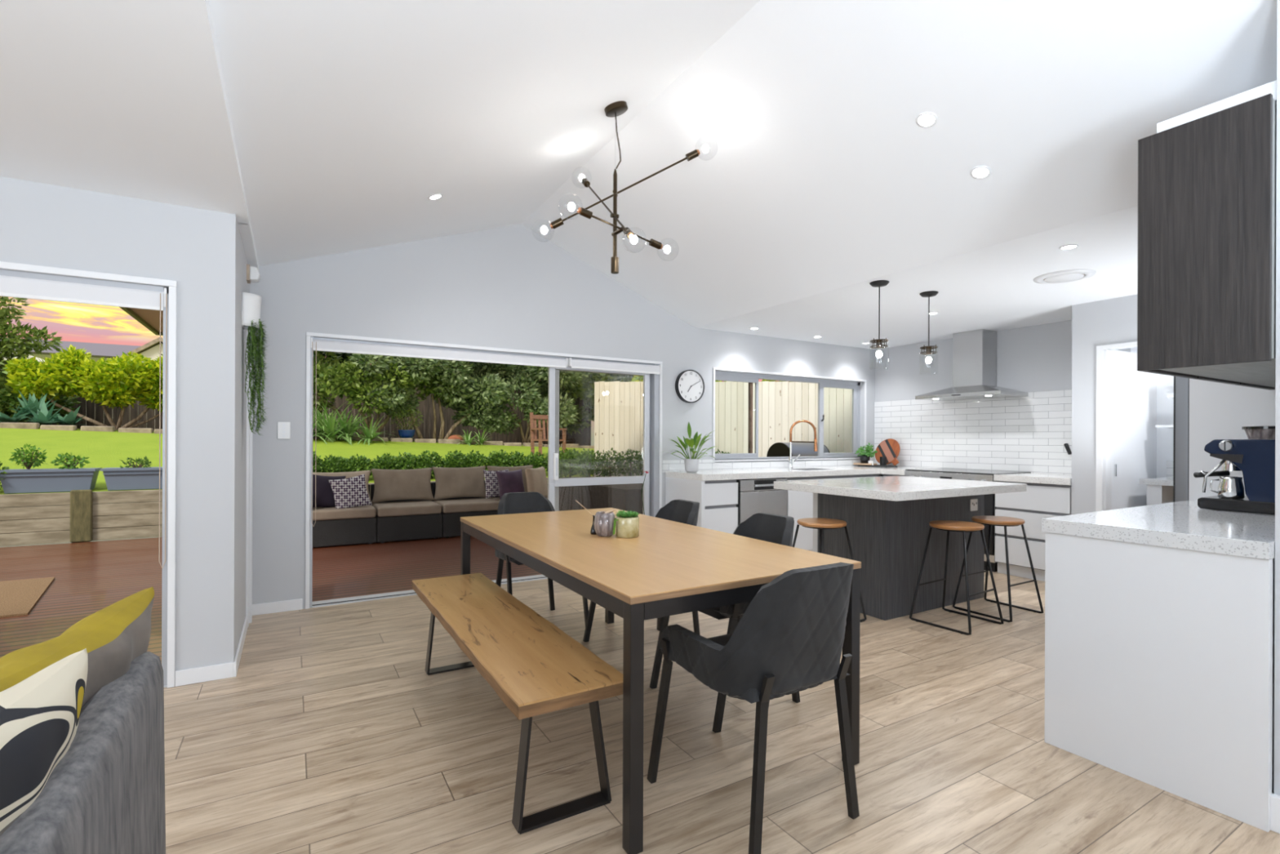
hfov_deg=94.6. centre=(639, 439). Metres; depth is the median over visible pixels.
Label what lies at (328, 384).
tree
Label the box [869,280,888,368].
pendant light
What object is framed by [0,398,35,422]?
agave plant
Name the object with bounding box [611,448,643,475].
bush
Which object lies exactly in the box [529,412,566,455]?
garden chair
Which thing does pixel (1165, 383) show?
wall
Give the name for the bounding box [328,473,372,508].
cushion
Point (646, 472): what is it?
door handle
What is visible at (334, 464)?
bush
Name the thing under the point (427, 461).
bush
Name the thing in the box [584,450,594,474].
bush
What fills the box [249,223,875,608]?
wall
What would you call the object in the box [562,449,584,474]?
bush
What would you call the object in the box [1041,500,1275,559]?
countertop
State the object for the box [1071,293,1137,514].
wall
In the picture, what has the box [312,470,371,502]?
cushion
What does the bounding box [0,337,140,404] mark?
roof
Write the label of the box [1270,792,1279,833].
baseboard
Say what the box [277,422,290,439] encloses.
light switch
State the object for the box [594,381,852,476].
fence
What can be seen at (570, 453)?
bush
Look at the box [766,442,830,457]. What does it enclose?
barbecue
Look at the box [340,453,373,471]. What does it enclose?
bush
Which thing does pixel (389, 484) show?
cushion
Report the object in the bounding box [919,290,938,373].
pendant light
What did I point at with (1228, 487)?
milk jug
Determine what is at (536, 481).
cushion
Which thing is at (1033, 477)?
countertop
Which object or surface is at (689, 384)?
wall clock
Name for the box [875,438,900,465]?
paddle board
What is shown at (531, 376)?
tree
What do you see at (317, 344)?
roller blind
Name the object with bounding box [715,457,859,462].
trim
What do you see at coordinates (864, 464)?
wooden board
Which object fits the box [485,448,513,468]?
bush
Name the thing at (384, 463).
bush
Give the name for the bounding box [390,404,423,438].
potted plant
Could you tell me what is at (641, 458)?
bush
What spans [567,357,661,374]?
roller blind
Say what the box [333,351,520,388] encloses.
tree
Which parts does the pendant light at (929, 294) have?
bulb, rod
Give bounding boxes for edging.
[0,422,594,448]
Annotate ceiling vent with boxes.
[1033,269,1095,284]
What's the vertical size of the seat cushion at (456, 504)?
0.117 m
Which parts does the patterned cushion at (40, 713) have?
grey panel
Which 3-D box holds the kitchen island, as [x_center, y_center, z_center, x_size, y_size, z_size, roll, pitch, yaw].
[1.932,0.774,4.426,1.500,0.907,1.062,0,0,-31]
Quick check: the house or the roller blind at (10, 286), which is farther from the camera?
the house
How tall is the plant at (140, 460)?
0.231 m
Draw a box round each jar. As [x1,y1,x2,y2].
[594,508,615,537]
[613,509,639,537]
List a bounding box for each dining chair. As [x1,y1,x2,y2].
[494,491,588,626]
[582,499,700,641]
[647,562,859,853]
[649,512,799,733]
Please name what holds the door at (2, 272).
in the wall at (42, 224)
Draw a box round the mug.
[880,456,886,465]
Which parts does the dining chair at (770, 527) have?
leg, seat, leg, leg, leg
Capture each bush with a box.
[312,451,324,472]
[315,454,350,472]
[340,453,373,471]
[369,452,401,477]
[389,451,419,469]
[413,449,444,479]
[440,449,470,467]
[462,449,489,470]
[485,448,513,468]
[505,450,529,466]
[523,450,547,471]
[544,449,566,472]
[559,448,583,478]
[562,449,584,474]
[570,448,603,477]
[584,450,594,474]
[591,447,624,476]
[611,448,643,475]
[632,452,643,475]
[715,448,731,453]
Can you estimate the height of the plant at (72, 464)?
0.258 m
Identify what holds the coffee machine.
on the countertop at (1183, 525)
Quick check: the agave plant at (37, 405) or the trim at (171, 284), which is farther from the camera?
the agave plant at (37, 405)
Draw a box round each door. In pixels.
[0,269,168,687]
[309,336,659,608]
[1111,349,1156,509]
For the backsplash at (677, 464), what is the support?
attached to the wall at (502, 287)
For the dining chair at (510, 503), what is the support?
on the floor at (331, 733)
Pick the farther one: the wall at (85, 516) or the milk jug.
the wall at (85, 516)
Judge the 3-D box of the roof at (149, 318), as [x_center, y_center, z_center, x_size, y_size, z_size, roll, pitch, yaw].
[-1.786,-1.152,6.339,5.885,0.190,2.700,0,0,-31]
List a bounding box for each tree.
[0,296,80,424]
[1,344,163,430]
[159,351,346,401]
[312,350,471,437]
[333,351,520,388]
[341,353,515,439]
[450,362,591,443]
[511,372,642,435]
[631,375,844,405]
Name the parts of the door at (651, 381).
handle, handle, panel frame, panel frame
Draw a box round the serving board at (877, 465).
[857,464,897,467]
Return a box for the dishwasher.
[736,477,787,525]
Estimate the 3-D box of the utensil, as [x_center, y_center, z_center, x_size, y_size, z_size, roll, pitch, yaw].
[3.997,0.086,5.515,0.036,0.104,0.058,0,0,-31]
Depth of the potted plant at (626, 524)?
2.76 m
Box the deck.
[0,535,542,662]
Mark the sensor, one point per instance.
(253, 275)
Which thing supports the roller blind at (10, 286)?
attached to the wall at (42, 224)
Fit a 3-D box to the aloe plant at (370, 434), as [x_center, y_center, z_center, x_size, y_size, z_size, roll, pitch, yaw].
[-5.805,-0.174,12.763,1.130,0.770,1.093,0,0,-8]
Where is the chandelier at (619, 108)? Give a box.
[532,101,717,274]
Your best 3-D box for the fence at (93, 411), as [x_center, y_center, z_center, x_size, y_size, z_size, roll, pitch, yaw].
[-9.406,-0.661,14.970,18.000,1.886,0.170,0,0,-31]
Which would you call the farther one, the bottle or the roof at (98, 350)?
the roof at (98, 350)
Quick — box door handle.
[640,471,648,515]
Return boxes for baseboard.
[174,662,233,686]
[233,616,248,676]
[252,598,302,615]
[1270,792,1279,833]
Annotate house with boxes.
[120,337,163,426]
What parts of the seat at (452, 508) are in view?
frame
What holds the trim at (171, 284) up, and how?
attached to the wall at (42, 224)
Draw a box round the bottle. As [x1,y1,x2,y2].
[576,500,596,534]
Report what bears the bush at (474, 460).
on the lawn
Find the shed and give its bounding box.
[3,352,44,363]
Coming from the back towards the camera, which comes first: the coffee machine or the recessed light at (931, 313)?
the recessed light at (931, 313)
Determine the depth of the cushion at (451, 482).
8.14 m
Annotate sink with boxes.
[785,467,828,470]
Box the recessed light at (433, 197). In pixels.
[427,193,442,199]
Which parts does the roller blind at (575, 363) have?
rail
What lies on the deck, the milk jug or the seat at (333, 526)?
the seat at (333, 526)
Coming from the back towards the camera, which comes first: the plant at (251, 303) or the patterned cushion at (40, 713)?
the plant at (251, 303)
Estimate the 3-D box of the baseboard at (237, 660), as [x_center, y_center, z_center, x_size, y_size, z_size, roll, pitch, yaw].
[-2.299,1.173,3.406,0.012,0.075,0.902,0,0,-31]
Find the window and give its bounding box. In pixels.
[715,370,860,459]
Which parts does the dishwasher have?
door panel, control panel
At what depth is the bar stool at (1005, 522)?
4.19 m
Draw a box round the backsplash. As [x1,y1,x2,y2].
[874,389,1071,474]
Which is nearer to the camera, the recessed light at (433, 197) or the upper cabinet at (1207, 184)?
the upper cabinet at (1207, 184)
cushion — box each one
[0,586,154,706]
[0,648,88,835]
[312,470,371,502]
[312,474,346,507]
[312,505,376,520]
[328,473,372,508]
[370,467,433,502]
[372,500,441,516]
[432,465,485,500]
[433,497,499,513]
[483,469,508,497]
[486,464,533,492]
[495,468,524,499]
[524,466,547,497]
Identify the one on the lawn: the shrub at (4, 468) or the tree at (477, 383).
the shrub at (4, 468)
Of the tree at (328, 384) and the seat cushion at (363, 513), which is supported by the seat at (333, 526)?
the seat cushion at (363, 513)
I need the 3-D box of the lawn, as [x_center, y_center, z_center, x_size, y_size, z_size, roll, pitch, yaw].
[-5.346,0.044,11.034,30.000,1.209,5.000,0,0,-31]
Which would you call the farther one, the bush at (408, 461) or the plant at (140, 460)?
the bush at (408, 461)
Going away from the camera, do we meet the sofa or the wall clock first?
the sofa
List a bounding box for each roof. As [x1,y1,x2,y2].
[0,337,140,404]
[119,306,163,335]
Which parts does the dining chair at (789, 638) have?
leg, leg, seat, leg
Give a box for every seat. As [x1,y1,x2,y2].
[312,484,376,546]
[370,484,442,542]
[431,480,499,537]
[488,496,547,501]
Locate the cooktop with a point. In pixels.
(939, 471)
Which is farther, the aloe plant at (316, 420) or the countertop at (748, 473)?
the aloe plant at (316, 420)
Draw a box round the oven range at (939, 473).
[905,467,1031,572]
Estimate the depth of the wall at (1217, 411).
3.06 m
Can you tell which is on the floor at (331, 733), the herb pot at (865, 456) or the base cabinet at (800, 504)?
the base cabinet at (800, 504)
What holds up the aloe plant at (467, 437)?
on the lawn
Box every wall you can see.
[0,176,249,671]
[0,475,594,546]
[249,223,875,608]
[875,320,1071,475]
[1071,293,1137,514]
[1130,346,1173,477]
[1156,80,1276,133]
[1188,377,1275,501]
[1274,0,1279,795]
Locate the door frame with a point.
(1181, 384)
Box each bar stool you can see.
[791,517,866,622]
[909,520,1003,635]
[952,515,1043,622]
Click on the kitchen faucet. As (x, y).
(790, 460)
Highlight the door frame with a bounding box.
[1173,376,1189,502]
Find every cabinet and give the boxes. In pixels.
[665,476,737,533]
[786,475,841,551]
[840,473,882,478]
[882,474,905,476]
[995,480,1071,581]
[1044,532,1275,831]
[1137,93,1276,390]
[1139,476,1173,505]
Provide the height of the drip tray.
0.053 m
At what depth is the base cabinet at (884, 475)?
6.44 m
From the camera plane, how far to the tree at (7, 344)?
11.96 m
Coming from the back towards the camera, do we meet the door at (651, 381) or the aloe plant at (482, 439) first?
the aloe plant at (482, 439)
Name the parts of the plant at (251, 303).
wall planter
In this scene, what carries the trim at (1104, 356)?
attached to the wall at (1113, 321)
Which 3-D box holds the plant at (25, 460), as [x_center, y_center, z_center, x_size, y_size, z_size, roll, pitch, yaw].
[-7.328,0.202,7.085,0.342,0.325,0.324,0,0,-31]
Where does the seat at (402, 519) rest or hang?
on the deck
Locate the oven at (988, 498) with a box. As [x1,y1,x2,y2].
[984,493,994,555]
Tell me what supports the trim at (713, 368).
attached to the wall at (502, 287)
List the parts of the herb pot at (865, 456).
pot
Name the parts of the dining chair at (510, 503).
leg, leg, seat, leg, leg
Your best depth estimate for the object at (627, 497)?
8.57 m
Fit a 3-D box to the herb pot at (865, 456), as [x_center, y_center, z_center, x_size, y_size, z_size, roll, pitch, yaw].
[2.708,0.156,7.082,0.196,0.249,0.276,0,0,-31]
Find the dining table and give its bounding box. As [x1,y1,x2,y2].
[460,507,861,853]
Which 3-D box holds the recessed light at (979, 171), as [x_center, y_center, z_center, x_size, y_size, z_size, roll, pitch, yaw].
[1.703,-1.336,2.950,0.088,0.039,0.092,0,0,-31]
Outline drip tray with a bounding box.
[1197,495,1275,514]
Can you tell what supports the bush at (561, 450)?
on the lawn
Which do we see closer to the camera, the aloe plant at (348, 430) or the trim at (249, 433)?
the trim at (249, 433)
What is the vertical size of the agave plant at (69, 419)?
0.432 m
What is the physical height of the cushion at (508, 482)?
0.404 m
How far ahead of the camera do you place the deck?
5.62 m
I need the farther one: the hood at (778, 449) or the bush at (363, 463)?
the bush at (363, 463)
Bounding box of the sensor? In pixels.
[246,264,260,283]
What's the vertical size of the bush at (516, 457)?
0.498 m
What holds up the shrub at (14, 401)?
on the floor
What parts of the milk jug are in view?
handle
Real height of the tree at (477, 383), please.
3.253 m
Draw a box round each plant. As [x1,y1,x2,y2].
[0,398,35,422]
[8,443,47,469]
[9,391,57,418]
[14,400,64,425]
[48,405,85,425]
[50,452,90,469]
[119,455,152,467]
[241,292,269,435]
[312,400,355,440]
[312,401,365,444]
[312,402,346,444]
[313,404,374,440]
[315,408,384,444]
[343,413,399,444]
[451,429,484,445]
[468,426,494,444]
[662,422,719,472]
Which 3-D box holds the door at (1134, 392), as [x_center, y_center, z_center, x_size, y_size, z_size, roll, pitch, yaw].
[4.250,0.242,5.125,1.030,1.990,0.050,0,0,-31]
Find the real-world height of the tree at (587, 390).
4.735 m
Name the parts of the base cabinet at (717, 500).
panel, drawer, drawer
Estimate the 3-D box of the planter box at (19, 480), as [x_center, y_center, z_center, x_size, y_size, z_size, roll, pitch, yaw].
[-7.175,0.495,7.194,0.874,0.277,0.290,0,0,-31]
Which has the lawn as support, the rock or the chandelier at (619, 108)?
the rock
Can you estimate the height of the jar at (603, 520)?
0.127 m
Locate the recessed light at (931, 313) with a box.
[926,311,938,314]
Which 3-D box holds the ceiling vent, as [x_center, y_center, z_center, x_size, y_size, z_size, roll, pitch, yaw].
[2.915,-1.113,4.061,0.350,0.020,0.350,0,0,-31]
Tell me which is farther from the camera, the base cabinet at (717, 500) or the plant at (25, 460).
the plant at (25, 460)
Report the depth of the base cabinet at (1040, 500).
5.21 m
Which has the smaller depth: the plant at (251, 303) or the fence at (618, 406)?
the plant at (251, 303)
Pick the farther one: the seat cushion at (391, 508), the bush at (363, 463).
the bush at (363, 463)
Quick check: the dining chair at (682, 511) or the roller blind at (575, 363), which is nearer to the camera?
the dining chair at (682, 511)
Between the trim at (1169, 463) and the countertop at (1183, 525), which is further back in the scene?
the trim at (1169, 463)
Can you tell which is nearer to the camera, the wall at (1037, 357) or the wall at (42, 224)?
the wall at (42, 224)
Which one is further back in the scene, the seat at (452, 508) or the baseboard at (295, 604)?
the seat at (452, 508)
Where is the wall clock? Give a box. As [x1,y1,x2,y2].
[675,369,704,403]
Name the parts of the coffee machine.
portafilter handle, hopper lid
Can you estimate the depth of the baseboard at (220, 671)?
2.95 m
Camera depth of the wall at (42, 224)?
2.94 m
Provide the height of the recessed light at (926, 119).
0.039 m
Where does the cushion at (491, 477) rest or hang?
on the seat at (495, 498)
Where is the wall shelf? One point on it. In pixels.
(1167, 425)
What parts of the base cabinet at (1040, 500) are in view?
drawer, drawer, drawer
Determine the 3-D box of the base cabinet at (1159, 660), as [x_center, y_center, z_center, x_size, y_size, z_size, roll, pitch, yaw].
[2.447,0.803,2.500,1.490,0.853,0.638,0,0,-31]
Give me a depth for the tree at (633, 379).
12.50 m
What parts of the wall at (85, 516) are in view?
post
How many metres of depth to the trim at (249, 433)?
3.84 m
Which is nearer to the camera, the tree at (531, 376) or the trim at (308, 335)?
the trim at (308, 335)
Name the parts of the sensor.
plate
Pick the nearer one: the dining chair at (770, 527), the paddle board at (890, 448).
the dining chair at (770, 527)
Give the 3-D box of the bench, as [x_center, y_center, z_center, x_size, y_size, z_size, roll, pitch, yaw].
[-0.626,0.986,2.520,0.372,0.461,1.717,0,0,-31]
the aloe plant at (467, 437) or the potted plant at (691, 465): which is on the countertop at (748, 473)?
the potted plant at (691, 465)
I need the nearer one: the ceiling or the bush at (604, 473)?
the ceiling
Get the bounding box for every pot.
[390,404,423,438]
[855,442,877,462]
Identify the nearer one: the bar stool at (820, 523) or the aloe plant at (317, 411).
the bar stool at (820, 523)
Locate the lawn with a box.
[0,427,594,494]
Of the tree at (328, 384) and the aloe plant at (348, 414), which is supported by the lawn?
the aloe plant at (348, 414)
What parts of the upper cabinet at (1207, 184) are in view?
door, door, door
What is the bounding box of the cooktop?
[905,467,1031,475]
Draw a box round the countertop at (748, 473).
[665,466,936,480]
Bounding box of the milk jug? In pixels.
[1209,475,1244,498]
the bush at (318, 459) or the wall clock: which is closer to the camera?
the wall clock
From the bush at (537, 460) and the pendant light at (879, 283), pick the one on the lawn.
the bush at (537, 460)
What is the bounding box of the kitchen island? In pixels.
[773,475,1026,620]
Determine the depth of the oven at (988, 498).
5.49 m
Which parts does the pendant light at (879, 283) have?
rod, lamp shade, bulb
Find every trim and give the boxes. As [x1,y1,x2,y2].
[0,261,176,688]
[245,329,253,626]
[305,332,662,608]
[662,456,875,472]
[712,367,866,462]
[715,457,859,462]
[1095,341,1137,511]
[1166,460,1173,476]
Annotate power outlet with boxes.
[969,498,977,511]
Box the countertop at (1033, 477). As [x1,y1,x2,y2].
[993,472,1071,484]
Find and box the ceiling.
[0,0,1276,349]
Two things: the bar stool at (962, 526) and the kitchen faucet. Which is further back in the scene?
the kitchen faucet
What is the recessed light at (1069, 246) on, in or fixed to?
in the ceiling
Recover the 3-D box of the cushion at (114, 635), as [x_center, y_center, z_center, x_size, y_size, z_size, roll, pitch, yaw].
[-1.012,0.544,0.954,0.256,0.466,0.573,0,0,-20]
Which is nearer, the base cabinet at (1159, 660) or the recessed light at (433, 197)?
the base cabinet at (1159, 660)
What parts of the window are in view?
sash, sash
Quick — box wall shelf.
[1155,424,1173,427]
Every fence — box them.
[0,368,591,446]
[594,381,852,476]
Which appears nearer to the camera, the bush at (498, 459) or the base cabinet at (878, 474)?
the base cabinet at (878, 474)
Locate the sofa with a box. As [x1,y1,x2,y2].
[0,651,165,853]
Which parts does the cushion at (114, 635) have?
grey panel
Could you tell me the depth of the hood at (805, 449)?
7.98 m
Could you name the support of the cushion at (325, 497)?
on the seat at (333, 526)
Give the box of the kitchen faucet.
[788,419,817,468]
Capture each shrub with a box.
[0,387,75,425]
[0,461,9,489]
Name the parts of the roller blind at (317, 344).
bead chain, rail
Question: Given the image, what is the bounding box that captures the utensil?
[1063,443,1071,454]
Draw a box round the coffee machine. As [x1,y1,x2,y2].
[1193,425,1275,514]
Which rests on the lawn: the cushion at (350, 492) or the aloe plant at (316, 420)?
the aloe plant at (316, 420)
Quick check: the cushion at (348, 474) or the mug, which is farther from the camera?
the cushion at (348, 474)
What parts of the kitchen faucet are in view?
support arm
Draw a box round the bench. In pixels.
[412,572,622,834]
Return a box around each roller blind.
[0,275,167,568]
[311,337,568,526]
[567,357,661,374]
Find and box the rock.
[447,435,464,439]
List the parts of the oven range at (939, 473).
control panel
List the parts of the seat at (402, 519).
frame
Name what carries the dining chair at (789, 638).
on the floor at (331, 733)
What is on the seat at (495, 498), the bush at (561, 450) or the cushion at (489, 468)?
the cushion at (489, 468)
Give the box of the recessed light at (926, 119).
[915,111,937,128]
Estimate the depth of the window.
6.93 m
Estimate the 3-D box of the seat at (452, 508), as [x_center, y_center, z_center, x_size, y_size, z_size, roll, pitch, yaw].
[-2.376,0.925,8.048,0.762,0.670,0.765,0,0,-31]
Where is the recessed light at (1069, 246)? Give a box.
[1058,244,1078,249]
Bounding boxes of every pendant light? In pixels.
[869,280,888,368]
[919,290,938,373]
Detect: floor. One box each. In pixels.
[164,569,1279,853]
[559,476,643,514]
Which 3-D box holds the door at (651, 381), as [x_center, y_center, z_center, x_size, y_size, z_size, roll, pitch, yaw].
[-1.129,0.253,5.061,2.972,1.985,0.175,0,0,-31]
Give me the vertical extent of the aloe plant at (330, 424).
0.972 m
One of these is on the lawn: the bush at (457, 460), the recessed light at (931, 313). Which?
the bush at (457, 460)
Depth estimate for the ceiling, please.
2.73 m
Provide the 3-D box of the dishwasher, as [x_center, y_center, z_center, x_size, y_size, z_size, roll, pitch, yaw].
[1.049,0.799,5.898,0.605,0.850,0.588,0,0,-31]
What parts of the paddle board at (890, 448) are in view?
handle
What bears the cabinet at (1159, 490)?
on the floor at (331, 733)
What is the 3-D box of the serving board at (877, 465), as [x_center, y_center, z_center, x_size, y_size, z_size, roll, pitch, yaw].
[2.813,0.310,7.000,0.200,0.018,0.400,0,0,-31]
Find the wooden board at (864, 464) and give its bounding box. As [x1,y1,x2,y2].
[853,462,877,465]
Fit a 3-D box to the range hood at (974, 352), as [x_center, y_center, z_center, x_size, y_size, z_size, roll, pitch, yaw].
[3.395,-0.773,6.086,0.498,0.692,0.890,0,0,-31]
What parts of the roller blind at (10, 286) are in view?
rail, bead chain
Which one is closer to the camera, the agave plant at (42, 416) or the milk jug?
the milk jug
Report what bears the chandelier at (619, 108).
hanging from the ceiling
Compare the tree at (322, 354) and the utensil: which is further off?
the tree at (322, 354)
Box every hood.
[766,442,792,457]
[782,442,828,456]
[915,328,1028,400]
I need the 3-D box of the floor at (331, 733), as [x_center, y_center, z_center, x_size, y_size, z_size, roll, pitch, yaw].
[0.653,1.273,0.853,14.200,0.100,9.000,0,0,-31]
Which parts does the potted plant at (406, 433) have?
pot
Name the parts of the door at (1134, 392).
handle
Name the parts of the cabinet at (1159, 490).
panel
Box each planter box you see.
[0,467,102,493]
[100,466,162,490]
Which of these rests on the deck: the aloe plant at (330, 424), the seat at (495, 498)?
the seat at (495, 498)
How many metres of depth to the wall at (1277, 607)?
1.86 m
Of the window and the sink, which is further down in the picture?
the sink
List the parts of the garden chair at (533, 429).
leg, armrest, rail, leg, seat, leg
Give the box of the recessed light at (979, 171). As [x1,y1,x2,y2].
[970,165,991,178]
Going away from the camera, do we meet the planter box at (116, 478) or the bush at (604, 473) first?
the planter box at (116, 478)
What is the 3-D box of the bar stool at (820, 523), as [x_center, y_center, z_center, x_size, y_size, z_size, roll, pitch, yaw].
[1.254,0.892,4.079,0.414,0.667,0.432,0,0,-31]
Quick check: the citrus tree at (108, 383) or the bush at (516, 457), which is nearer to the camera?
the bush at (516, 457)

